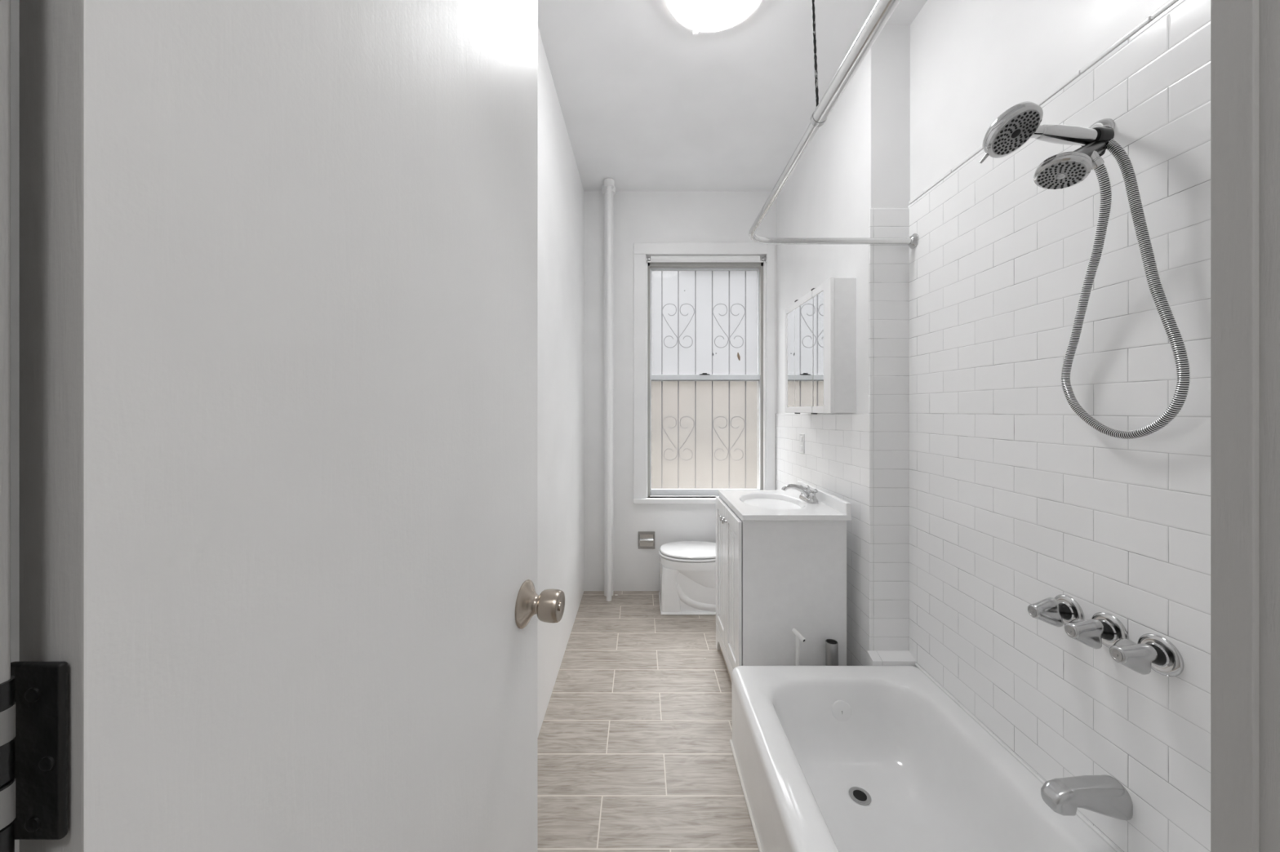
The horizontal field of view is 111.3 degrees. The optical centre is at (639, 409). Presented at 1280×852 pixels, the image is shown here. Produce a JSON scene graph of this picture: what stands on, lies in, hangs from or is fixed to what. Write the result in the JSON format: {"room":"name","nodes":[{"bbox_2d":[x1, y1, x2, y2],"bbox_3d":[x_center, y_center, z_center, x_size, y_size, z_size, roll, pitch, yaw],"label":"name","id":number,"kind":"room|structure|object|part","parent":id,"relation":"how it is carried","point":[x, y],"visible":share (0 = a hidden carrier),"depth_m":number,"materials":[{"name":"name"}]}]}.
{"room":"bathroom","nodes":[
{"label":"bathroom","id":0,"kind":"room"},
{"bbox_2d":[10,0,583,851],"bbox_3d":[-0.479,-0.138,1.722,0.134,2.945,2.995,0,0,0],"label":"wall","id":1,"kind":"structure","parent":0,"point":[560,187],"depth_m":2.11,"materials":[{"name":"white paint"}]},
{"bbox_2d":[537,591,759,851],"bbox_3d":[0.050,1.375,0.950,2.700,0.080,5.100,0,0,0],"label":"floor","id":2,"kind":"structure","parent":0,"point":[635,754],"depth_m":1.78,"materials":[{"name":"brown tile"}]},
{"bbox_2d":[604,177,614,601],"bbox_3d":[-0.217,-0.138,3.065,0.075,2.945,0.075,0,0,0],"label":"pipe","id":3,"kind":"object","parent":2,"relation":"on","point":[609,183],"visible":1,"depth_m":3.05,"materials":[{"name":"white metal"}]},
{"bbox_2d":[658,541,715,615],"bbox_3d":[0.469,0.973,3.000,0.681,0.725,0.410,0,0,0],"label":"toilet","id":4,"kind":"object","parent":2,"relation":"on","point":[687,571],"visible":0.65,"depth_m":2.85,"materials":[{"name":"white ceramic"}]},
{"bbox_3d":[0.364,0.978,3.000,0.471,0.014,0.362,0,0,0],"label":"seat","id":5,"kind":"part","parent":4,"relation":"part of","materials":[{"name":"white plastic"}]},
{"bbox_3d":[0.368,0.958,3.000,0.463,0.016,0.348,0,0,0],"label":"lid","id":6,"kind":"part","parent":4,"relation":"part of","materials":[{"name":"white plastic"}]},
{"bbox_2d":[715,495,846,682],"bbox_3d":[0.649,0.907,2.183,0.495,0.856,0.570,0,0,0],"label":"vanity cabinet","id":7,"kind":"object","parent":2,"relation":"on","point":[774,579],"visible":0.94,"depth_m":1.90,"materials":[{"name":"white laminate"}]},
{"bbox_3d":[0.434,0.841,2.326,0.014,0.708,0.284,0,0,0],"label":"door","id":8,"kind":"part","parent":7,"relation":"part of","materials":[{"name":"white wood"}]},
{"bbox_3d":[0.434,0.841,2.040,0.014,0.708,0.284,0,0,0],"label":"door","id":9,"kind":"part","parent":7,"relation":"part of","materials":[{"name":"white wood"}]},
{"bbox_2d":[718,480,851,520],"bbox_3d":[0.676,0.487,2.182,0.469,0.170,0.593,0,0,0],"label":"sink","id":10,"kind":"object","parent":7,"relation":"in","point":[748,504],"visible":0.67,"depth_m":2.05,"materials":[{"name":"white ceramic"}]},
{"bbox_2d":[781,484,818,504],"bbox_3d":[0.788,0.412,2.185,0.161,0.084,0.156,0,0,0],"label":"sink faucet","id":11,"kind":"object","parent":10,"relation":"on","point":[808,495],"visible":1,"depth_m":2.17,"materials":[{"name":"silver metal"}]},
{"bbox_3d":[0.782,0.406,2.185,0.150,0.073,0.034,0,0,0],"label":"spout","id":12,"kind":"part","parent":11,"relation":"part of","materials":[{"name":"silver metal"}]},
{"bbox_3d":[0.842,0.414,2.236,0.046,0.052,0.046,0,0,16],"label":"handle","id":13,"kind":"part","parent":11,"relation":"part of","materials":[{"name":"silver metal"}]},
{"bbox_3d":[0.842,0.414,2.134,0.046,0.052,0.046,0,0,16],"label":"handle","id":14,"kind":"part","parent":11,"relation":"part of","materials":[{"name":"silver metal"}]},
{"bbox_2d":[791,628,806,666],"bbox_3d":[0.664,1.132,1.831,0.021,0.406,0.069,0,0,-19],"label":"pipe","id":15,"kind":"object","parent":2,"relation":"on","point":[798,637],"visible":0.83,"depth_m":1.83,"materials":[{"name":"white plastic"}]},
{"bbox_2d":[825,639,838,666],"bbox_3d":[0.814,1.161,1.851,0.052,0.351,0.064,0,0,0],"label":"tube","id":16,"kind":"object","parent":2,"relation":"on","point":[831,646],"visible":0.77,"depth_m":1.84,"materials":[{"name":"metal"}]},
{"bbox_2d":[728,663,1121,851],"bbox_3d":[0.741,1.183,1.002,0.764,0.311,1.540,0,0,0],"label":"bathtub","id":17,"kind":"object","parent":2,"relation":"on","point":[827,758],"visible":1,"depth_m":1.43,"materials":[{"name":"white ceramic"}]},
{"bbox_3d":[0.762,1.139,1.655,0.074,0.074,0.021,0,0,0],"label":"overflow plate","id":18,"kind":"part","parent":17,"relation":"part of","materials":[{"name":"white ceramic"}]},
{"bbox_2d":[583,191,777,591],"bbox_3d":[0.275,-0.138,3.320,1.650,2.945,0.200,0,0,0],"label":"wall","id":19,"kind":"structure","parent":0,"point":[638,216],"depth_m":3.22,"materials":[{"name":"white paint"}]},
{"bbox_2d":[638,531,654,549],"bbox_3d":[0.048,0.960,3.209,0.124,0.128,0.026,0,0,0],"label":"toilet paper holder","id":20,"kind":"object","parent":19,"relation":"attached to","point":[646,539],"visible":1,"depth_m":3.21,"materials":[{"name":"metal"}]},
{"bbox_2d":[633,261,766,504],"bbox_3d":[0.457,-0.206,3.268,1.006,1.782,0.185,0,0,0],"label":"window","id":21,"kind":"structure","parent":19,"relation":"in","point":[706,322],"depth_m":3.27,"materials":[{"name":"white glass"}]},
{"bbox_3d":[0.457,0.667,3.228,1.006,0.036,0.105,0,0,0],"label":"sill","id":22,"kind":"part","parent":21,"relation":"part of","materials":[{"name":"white paint"}]},
{"bbox_3d":[0.489,-0.647,3.306,0.847,0.860,0.022,0,0,0],"label":"sash","id":23,"kind":"part","parent":21,"relation":"part of","materials":[{"name":"glass"}]},
{"bbox_3d":[0.490,-0.657,3.307,0.810,0.805,0.003,0,0,0],"label":"pane","id":24,"kind":"part","parent":21,"relation":"part of","materials":[{"name":"clear glass"}]},
{"bbox_3d":[0.489,0.192,3.276,0.855,0.907,0.022,0,0,0],"label":"sash","id":25,"kind":"part","parent":21,"relation":"part of","materials":[{"name":"metal"}]},
{"bbox_3d":[0.489,0.185,3.276,0.819,0.824,0.003,0,0,0],"label":"pane","id":26,"kind":"part","parent":21,"relation":"part of","materials":[{"name":"clear glass"}]},
{"bbox_2d":[633,242,775,498],"bbox_3d":[0.473,-0.275,3.213,1.038,1.899,0.022,0,0,0],"label":"trim","id":27,"kind":"structure","parent":19,"relation":"attached to","point":[641,250],"depth_m":3.20,"materials":[{"name":"white paint"}]},
{"bbox_2d":[646,254,766,262],"bbox_3d":[0.487,-1.109,3.225,0.875,0.057,0.050,0,0,0],"label":"roller shade","id":28,"kind":"object","parent":19,"relation":"attached to","point":[653,258],"visible":1,"depth_m":3.21,"materials":[{"name":"white fabric"}]},
{"bbox_2d":[537,0,927,191],"bbox_3d":[0.050,-1.650,0.950,2.700,0.080,5.100,0,0,0],"label":"ceiling","id":29,"kind":"structure","parent":0,"point":[647,103],"depth_m":2.15,"materials":[{"name":"white paint"}]},
{"bbox_2d":[665,0,762,35],"bbox_3d":[0.285,-1.566,1.635,0.386,0.088,0.386,0,0,0],"label":"ceiling light","id":30,"kind":"object","parent":29,"relation":"attached to","point":[697,15],"visible":1,"depth_m":1.70,"materials":[{"name":"white glass"}]},
{"bbox_2d":[748,0,918,248],"bbox_3d":[0.754,-1.134,1.020,0.732,0.947,1.589,0,0,0],"label":"shower curtain rod","id":31,"kind":"object","parent":29,"relation":"hanging from","point":[882,10],"visible":1,"depth_m":1.05,"materials":[{"name":"silver metal"}]},
{"bbox_3d":[0.767,-0.696,1.409,0.699,0.040,0.779,0,0,0],"label":"rod","id":32,"kind":"part","parent":31,"relation":"part of","materials":[{"name":"silver metal"}]},
{"bbox_2d":[775,25,910,666],"bbox_3d":[1.113,-0.138,2.520,0.314,2.945,1.400,0,0,0],"label":"wall","id":33,"kind":"structure","parent":0,"point":[852,179],"depth_m":1.85,"materials":[{"name":"white paint"}]},
{"bbox_2d":[799,433,804,453],"bbox_3d":[0.977,0.203,2.640,0.010,0.117,0.070,0,0,0],"label":"outlet","id":34,"kind":"object","parent":33,"relation":"attached to","point":[802,437],"visible":1,"depth_m":2.62,"materials":[{"name":"white plastic"}]},
{"bbox_2d":[785,277,856,414],"bbox_3d":[0.921,-0.289,2.270,0.136,0.622,0.620,0,0,0],"label":"medicine cabinet","id":35,"kind":"object","parent":33,"relation":"attached to","point":[820,326],"visible":1,"depth_m":2.05,"materials":[{"name":"white laminate"}]},
{"bbox_2d":[786,309,795,407],"bbox_3d":[0.861,-0.287,2.489,0.006,0.545,0.126,0,0,0],"label":"mirror","id":36,"kind":"object","parent":35,"relation":"attached to","point":[790,313],"depth_m":2.48,"materials":[{"name":"clear glass"}]},
{"bbox_2d":[795,297,813,406],"bbox_3d":[0.861,-0.287,2.298,0.006,0.545,0.252,0,0,0],"label":"mirror","id":37,"kind":"object","parent":35,"relation":"attached to","point":[803,308],"depth_m":2.28,"materials":[{"name":"clear glass"}]},
{"bbox_3d":[0.863,-0.289,2.270,0.018,0.610,0.620,0,0,0],"label":"frame","id":38,"kind":"part","parent":35,"relation":"part of","materials":[{"name":"silver metal"}]},
{"bbox_2d":[813,290,823,406],"bbox_3d":[0.861,-0.287,2.101,0.006,0.545,0.130,0,0,0],"label":"mirror","id":39,"kind":"object","parent":35,"relation":"attached to","point":[818,295],"depth_m":2.10,"materials":[{"name":"clear glass"}]},
{"bbox_2d":[866,650,915,666],"bbox_3d":[1.032,1.169,1.798,0.175,0.332,0.045,0,0,0],"label":"trim","id":40,"kind":"structure","parent":33,"relation":"attached to","point":[874,658],"depth_m":1.79,"materials":[{"name":"tile"}]},
{"bbox_2d":[908,0,1210,851],"bbox_3d":[1.208,-0.138,0.978,0.183,2.945,1.705,0,0,0],"label":"wall","id":41,"kind":"structure","parent":0,"point":[1016,502],"depth_m":1.15,"materials":[{"name":"white tile"}]},
{"bbox_2d":[1027,595,1084,626],"bbox_3d":[1.071,0.527,1.143,0.097,0.081,0.081,0,0,0],"label":"handle","id":42,"kind":"object","parent":41,"relation":"attached to","point":[1061,610],"visible":0.96,"depth_m":1.13,"materials":[{"name":"silver metal"}]},
{"bbox_3d":[1.093,0.527,1.143,0.038,0.043,0.043,0,0,0],"label":"stem","id":43,"kind":"part","parent":42,"relation":"part of","materials":[{"name":"silver metal"}]},
{"bbox_2d":[1033,118,1115,189],"bbox_3d":[0.985,-0.584,0.970,0.353,0.237,0.087,0,0,-31],"label":"shower","id":44,"kind":"object","parent":41,"relation":"attached to","point":[1064,170],"visible":0.82,"depth_m":0.91,"materials":[{"name":"silver metal"}]},
{"bbox_2d":[979,101,1191,439],"bbox_3d":[0.916,-0.282,0.990,0.359,0.696,0.261,0,0,0],"label":"handheld shower","id":45,"kind":"object","parent":44,"relation":"attached to","point":[1020,122],"visible":1,"depth_m":0.94,"materials":[{"name":"silver metal"}]},
{"bbox_3d":[0.760,-0.556,0.966,0.008,0.020,0.019,0,0,-42],"label":"mode lever","id":46,"kind":"part","parent":45,"relation":"part of","materials":[{"name":"silver metal"}]},
{"bbox_3d":[0.936,-0.606,0.962,0.230,0.040,0.036,0,0,-12],"label":"handle","id":47,"kind":"part","parent":45,"relation":"part of","materials":[{"name":"silver metal"}]},
{"bbox_3d":[1.071,-0.649,1.027,0.118,0.065,0.025,0,0,-43],"label":"arm","id":48,"kind":"part","parent":44,"relation":"part of","materials":[{"name":"silver metal"}]},
{"bbox_2d":[1040,774,1133,821],"bbox_3d":[1.038,0.910,1.028,0.163,0.081,0.069,0,0,0],"label":"tub spout","id":49,"kind":"object","parent":41,"relation":"attached to","point":[1104,795],"visible":1,"depth_m":1.01,"materials":[{"name":"silver metal"}]},
{"bbox_2d":[1064,612,1128,648],"bbox_3d":[1.071,0.527,1.042,0.097,0.081,0.081,0,0,0],"label":"handle","id":50,"kind":"object","parent":41,"relation":"attached to","point":[1104,628],"visible":0.96,"depth_m":1.03,"materials":[{"name":"silver metal"}]},
{"bbox_3d":[1.093,0.527,1.042,0.038,0.043,0.043,0,0,0],"label":"stem","id":51,"kind":"part","parent":50,"relation":"part of","materials":[{"name":"silver metal"}]},
{"bbox_2d":[1109,633,1184,676],"bbox_3d":[1.071,0.527,0.941,0.097,0.081,0.081,0,0,0],"label":"handle","id":52,"kind":"object","parent":41,"relation":"attached to","point":[1155,652],"visible":1,"depth_m":0.93,"materials":[{"name":"silver metal"}]},
{"bbox_3d":[1.093,0.527,0.941,0.038,0.043,0.043,0,0,0],"label":"stem","id":53,"kind":"part","parent":52,"relation":"part of","materials":[{"name":"silver metal"}]},
{"bbox_3d":[0.000,-0.137,0.142,2.600,2.945,0.165,0,0,0],"label":"wall","id":54,"kind":"structure","parent":0,"visible":0},
{"bbox_2d":[0,0,10,684],"bbox_3d":[-0.348,0.255,0.123,0.104,2.160,0.167,0,0,0],"label":"trim","id":55,"kind":"structure","parent":54,"relation":"attached to","point":[5,5],"depth_m":0.20,"materials":[{"name":"white paint"}]},
{"bbox_2d":[0,0,564,851],"bbox_3d":[-0.225,0.264,0.500,0.108,2.118,0.623,0,0,9],"label":"door","id":56,"kind":"structure","parent":54,"relation":"in","point":[278,259],"depth_m":0.32,"materials":[{"name":"white paint"}]},
{"bbox_3d":[-0.186,0.333,0.749,0.024,0.078,0.078,0,0,9],"label":"knob","id":57,"kind":"part","parent":56,"relation":"part of","materials":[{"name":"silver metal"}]},
{"bbox_2d":[1210,0,1279,851],"bbox_3d":[0.326,0.255,0.133,0.068,2.160,0.185,0,0,0],"label":"trim","id":58,"kind":"structure","parent":54,"relation":"attached to","point":[1245,34],"depth_m":0.21,"materials":[{"name":"white paint"}]}
]}

